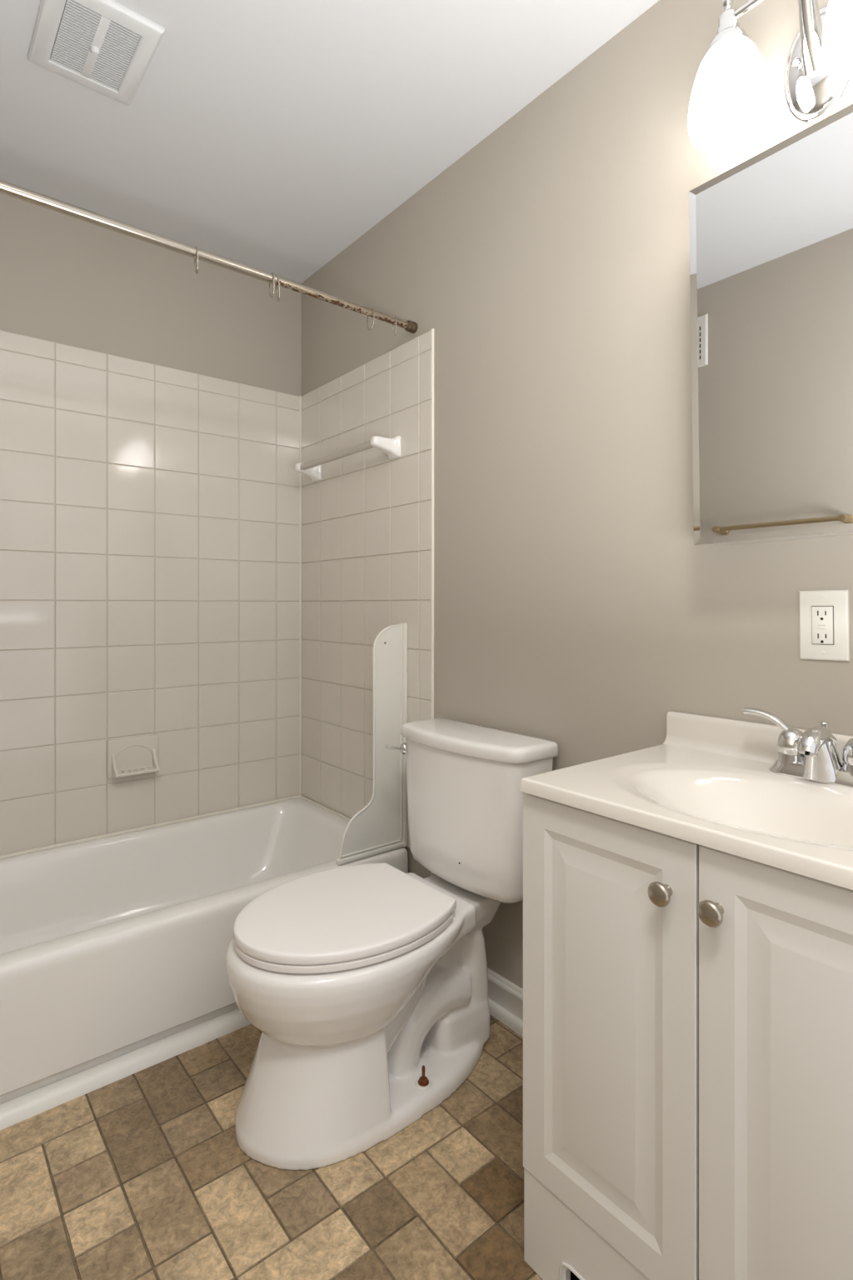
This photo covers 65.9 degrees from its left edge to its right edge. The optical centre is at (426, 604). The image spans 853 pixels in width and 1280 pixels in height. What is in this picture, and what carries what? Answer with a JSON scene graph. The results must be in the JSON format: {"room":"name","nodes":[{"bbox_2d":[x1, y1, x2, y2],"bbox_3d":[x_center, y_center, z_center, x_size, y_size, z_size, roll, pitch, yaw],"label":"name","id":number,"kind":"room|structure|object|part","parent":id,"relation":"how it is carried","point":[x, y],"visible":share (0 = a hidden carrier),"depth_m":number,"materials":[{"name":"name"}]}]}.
{"room":"bathroom","nodes":[
{"label":"bathroom","id":0,"kind":"room"},
{"bbox_2d":[0,193,301,855],"bbox_3d":[-1.125,-0.094,2.199,1.724,2.394,0.108,0,0,-39],"label":"wall","id":1,"kind":"structure","parent":0,"point":[149,403],"depth_m":2.25,"materials":[{"name":"tile"}]},
{"bbox_2d":[107,734,159,779],"bbox_3d":[-0.976,0.514,2.210,0.164,0.129,0.065,0,0,-39],"label":"soap dish","id":2,"kind":"object","parent":1,"relation":"attached to","point":[133,756],"visible":1,"depth_m":2.22,"materials":[{"name":"ceramic"}]},
{"bbox_2d":[0,1015,543,1279],"bbox_3d":[-0.129,1.123,0.967,1.624,0.040,3.239,0,0,-39],"label":"floor","id":3,"kind":"structure","parent":0,"point":[145,1174],"depth_m":1.24,"materials":[{"name":"tile"}]},
{"bbox_2d":[0,795,408,1104],"bbox_3d":[-0.869,0.930,1.877,1.514,0.343,0.714,0,0,-39],"label":"bathtub","id":4,"kind":"object","parent":3,"relation":"on","point":[113,945],"visible":0.74,"depth_m":1.71,"materials":[{"name":"white ceramic"}]},
{"bbox_2d":[0,1008,250,1129],"bbox_3d":[-0.645,1.087,1.606,1.524,0.032,0.035,0,0,-39],"label":"trim","id":5,"kind":"structure","parent":4,"relation":"attached to","point":[22,1107],"depth_m":1.53,"materials":[{"name":"white paint"}]},
{"bbox_2d":[336,622,407,864],"bbox_3d":[-0.164,0.411,2.013,0.248,0.708,0.024,0,0,-39],"label":"guard","id":6,"kind":"object","parent":4,"relation":"on","point":[380,827],"visible":0.98,"depth_m":2.04,"materials":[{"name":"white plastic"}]},
{"bbox_2d":[225,718,558,1169],"bbox_3d":[-0.107,0.716,1.547,0.725,0.772,0.476,0,0,-39],"label":"toilet","id":7,"kind":"object","parent":3,"relation":"on","point":[365,987],"visible":1,"depth_m":1.44,"materials":[{"name":"white ceramic"}]},
{"bbox_3d":[-0.210,0.709,1.471,0.436,0.015,0.398,0,0,-39],"label":"seat","id":8,"kind":"part","parent":7,"relation":"part of","materials":[{"name":"white plastic"}]},
{"bbox_3d":[-0.199,0.688,1.480,0.465,0.020,0.400,0,0,-39],"label":"seat lid","id":9,"kind":"part","parent":7,"relation":"part of","materials":[{"name":"white plastic"}]},
{"bbox_3d":[-0.119,0.910,1.544,0.703,0.386,0.417,0,0,-39],"label":"bowl","id":10,"kind":"part","parent":7,"relation":"part of","materials":[{"name":"white ceramic"}]},
{"bbox_3d":[-0.084,0.397,1.826,0.074,0.034,0.023,0,0,33],"label":"flush lever","id":11,"kind":"part","parent":7,"relation":"part of","materials":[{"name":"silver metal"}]},
{"bbox_3d":[0.111,0.538,1.711,0.169,0.346,0.438,0,0,-39],"label":"tank","id":12,"kind":"part","parent":7,"relation":"part of","materials":[{"name":"white ceramic"}]},
{"bbox_3d":[0.109,0.348,1.710,0.185,0.036,0.458,0,0,-39],"label":"tank lid","id":13,"kind":"part","parent":7,"relation":"part of","materials":[{"name":"white ceramic"}]},
{"bbox_2d":[523,792,852,1279],"bbox_3d":[0.519,0.707,0.995,0.476,0.792,0.623,0,0,-39],"label":"vanity cabinet","id":14,"kind":"object","parent":3,"relation":"on","point":[688,1006],"visible":1,"depth_m":0.89,"materials":[{"name":"white wood"}]},
{"bbox_3d":[0.363,1.023,0.869,0.019,0.156,0.623,0,0,-39],"label":"toe panel","id":15,"kind":"part","parent":14,"relation":"part of","materials":[{"name":"white wood"}]},
{"bbox_3d":[0.264,0.629,0.991,0.018,0.628,0.308,0,0,-39],"label":"door","id":16,"kind":"part","parent":14,"relation":"part of","materials":[{"name":"white wood"}]},
{"bbox_3d":[0.318,0.389,0.888,0.029,0.033,0.033,0,0,-39],"label":"knob","id":17,"kind":"part","parent":14,"relation":"part of","materials":[{"name":"silver metal"}]},
{"bbox_2d":[520,710,852,889],"bbox_3d":[0.533,0.312,0.989,0.462,0.181,0.634,0,0,-39],"label":"countertop","id":18,"kind":"structure","parent":14,"relation":"on","point":[711,783],"depth_m":1.07,"materials":[{"name":"stone"}]},
{"bbox_2d":[743,707,852,787],"bbox_3d":[0.643,0.235,1.074,0.123,0.104,0.258,0,0,-39],"label":"faucet","id":19,"kind":"object","parent":18,"relation":"on","point":[812,754],"visible":1,"depth_m":1.06,"materials":[{"name":"silver metal"}]},
{"bbox_3d":[0.610,0.228,1.147,0.050,0.089,0.104,0,0,-39],"label":"handle","id":20,"kind":"part","parent":19,"relation":"part of","materials":[{"name":"silver metal"}]},
{"bbox_3d":[0.636,0.241,1.068,0.105,0.085,0.065,0,0,-39],"label":"spout","id":21,"kind":"part","parent":19,"relation":"part of","materials":[{"name":"silver metal"}]},
{"bbox_3d":[0.676,0.243,1.119,0.015,0.088,0.015,0,0,-39],"label":"lift rod","id":22,"kind":"part","parent":19,"relation":"part of","materials":[{"name":"silver metal"}]},
{"bbox_3d":[0.707,0.228,1.026,0.050,0.089,0.104,0,0,-39],"label":"handle","id":23,"kind":"part","parent":19,"relation":"part of","materials":[{"name":"silver metal"}]},
{"bbox_3d":[0.362,0.389,0.833,0.029,0.033,0.033,0,0,-39],"label":"knob","id":24,"kind":"part","parent":14,"relation":"part of","materials":[{"name":"silver metal"}]},
{"bbox_3d":[0.461,0.629,0.748,0.018,0.628,0.310,0,0,-39],"label":"door","id":25,"kind":"part","parent":14,"relation":"part of","materials":[{"name":"white wood"}]},
{"bbox_2d":[0,0,659,283],"bbox_3d":[-0.168,-1.331,1.016,1.724,0.080,3.150,0,0,-39],"label":"ceiling","id":26,"kind":"structure","parent":0,"point":[270,136],"depth_m":1.72,"materials":[{"name":"white paint"}]},
{"bbox_2d":[27,0,164,105],"bbox_3d":[-0.763,-1.278,1.511,0.227,0.024,0.283,0,0,-39],"label":"ceiling vent","id":27,"kind":"object","parent":26,"relation":"in","point":[107,47],"visible":1,"depth_m":1.50,"materials":[{"name":"white plastic"}]},
{"bbox_2d":[299,0,852,989],"bbox_3d":[0.490,-0.094,1.484,0.113,2.394,3.050,0,0,-39],"label":"wall","id":28,"kind":"structure","parent":0,"point":[531,531],"depth_m":1.64,"materials":[{"name":"paint"}]},
{"bbox_2d":[0,180,418,333],"bbox_3d":[-0.629,-0.872,1.586,1.523,0.039,0.033,0,0,-39],"label":"shower curtain rod","id":29,"kind":"object","parent":28,"relation":"attached to","point":[7,188],"visible":0.98,"depth_m":1.60,"materials":[{"name":"silver metal"}]},
{"bbox_2d":[194,245,198,274],"bbox_3d":[-0.571,-0.855,1.633,0.006,0.067,0.035,0,0,-30],"label":"curtain ring","id":30,"kind":"object","parent":29,"relation":"hanging from","point":[195,263],"visible":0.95,"depth_m":1.63,"materials":[{"name":"silver metal"}]},
{"bbox_2d":[268,272,274,298],"bbox_3d":[-0.414,-0.855,1.760,0.006,0.067,0.036,-1,1,-36],"label":"curtain ring","id":31,"kind":"object","parent":29,"relation":"hanging from","point":[269,288],"visible":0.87,"depth_m":1.75,"materials":[{"name":"silver metal"}]},
{"bbox_2d":[275,275,279,301],"bbox_3d":[-0.400,-0.850,1.771,0.008,0.067,0.036,0,0,-25],"label":"curtain ring","id":32,"kind":"object","parent":29,"relation":"hanging from","point":[277,292],"visible":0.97,"depth_m":1.77,"materials":[{"name":"silver metal"}]},
{"bbox_2d":[366,308,374,330],"bbox_3d":[-0.167,-0.850,1.960,0.035,0.067,0.006,0,0,42],"label":"curtain ring","id":33,"kind":"object","parent":29,"relation":"hanging from","point":[371,308],"visible":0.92,"depth_m":1.95,"materials":[{"name":"silver metal"}]},
{"bbox_2d":[392,315,397,334],"bbox_3d":[-0.097,-0.855,2.016,0.007,0.057,0.030,0,0,-27],"label":"curtain ring","id":34,"kind":"object","parent":29,"relation":"hanging from","point":[394,316],"visible":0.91,"depth_m":2.01,"materials":[{"name":"silver plastic"}]},
{"bbox_2d":[295,435,400,482],"bbox_3d":[-0.296,-0.509,2.303,0.092,0.068,0.568,0,0,-39],"label":"shower towel bar","id":35,"kind":"object","parent":28,"relation":"attached to","point":[392,447],"visible":1,"depth_m":2.18,"materials":[{"name":"white ceramic"}]},
{"bbox_3d":[-0.456,-0.509,2.500,0.092,0.068,0.060,0,0,-39],"label":"post","id":36,"kind":"part","parent":35,"relation":"part of","materials":[{"name":"white ceramic"}]},
{"bbox_3d":[-0.137,-0.509,2.105,0.092,0.068,0.060,0,0,-39],"label":"post","id":37,"kind":"part","parent":35,"relation":"part of","materials":[{"name":"white ceramic"}]},
{"bbox_2d":[487,967,523,1037],"bbox_3d":[0.223,1.051,1.726,0.024,0.104,0.862,0,0,-39],"label":"baseboard","id":38,"kind":"structure","parent":28,"relation":"attached to","point":[505,997],"depth_m":1.74,"materials":[{"name":"white paint"}]},
{"bbox_2d":[663,710,852,763],"bbox_3d":[0.700,0.256,1.123,0.034,0.069,0.634,0,0,-39],"label":"backsplash","id":39,"kind":"structure","parent":28,"relation":"attached to","point":[742,737],"depth_m":1.27,"materials":[{"name":"stone"}]},
{"bbox_2d":[688,0,852,153],"bbox_3d":[0.626,-0.957,1.096,0.188,0.236,0.355,0,0,-39],"label":"vanity light","id":40,"kind":"object","parent":28,"relation":"attached to","point":[730,102],"visible":1,"depth_m":1.13,"materials":[{"name":"white glass"}]},
{"bbox_3d":[0.534,-0.912,1.165,0.133,0.146,0.133,0,0,-39],"label":"lamp shade","id":41,"kind":"part","parent":40,"relation":"part of","materials":[{"name":"white glass"}]},
{"bbox_3d":[0.640,-0.994,1.122,0.124,0.151,0.061,0,0,-39],"label":"arm","id":42,"kind":"part","parent":40,"relation":"part of","materials":[{"name":"silver metal"}]},
{"bbox_3d":[0.674,-0.912,0.992,0.133,0.146,0.133,0,0,-39],"label":"lamp shade","id":43,"kind":"part","parent":40,"relation":"part of","materials":[{"name":"white glass"}]},
{"bbox_2d":[689,104,852,544],"bbox_3d":[0.668,-0.442,1.101,0.126,0.658,0.406,0,-1,-39],"label":"medicine cabinet","id":44,"kind":"object","parent":28,"relation":"attached to","point":[772,234],"visible":1,"depth_m":1.10,"materials":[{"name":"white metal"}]},
{"bbox_2d":[799,590,849,660],"bbox_3d":[0.695,0.036,1.153,0.010,0.122,0.078,0,-1,-39],"label":"electrical outlet","id":45,"kind":"object","parent":28,"relation":"attached to","point":[824,614],"visible":1,"depth_m":1.15,"materials":[{"name":"white plastic"}]},
{"bbox_2d":[811,606,833,644],"bbox_3d":[0.694,0.036,1.152,0.004,0.066,0.034,0,0,-39],"label":"receptacle","id":46,"kind":"object","parent":45,"relation":"attached to","point":[822,617],"depth_m":1.15,"materials":[{"name":"white plastic"}]}
]}

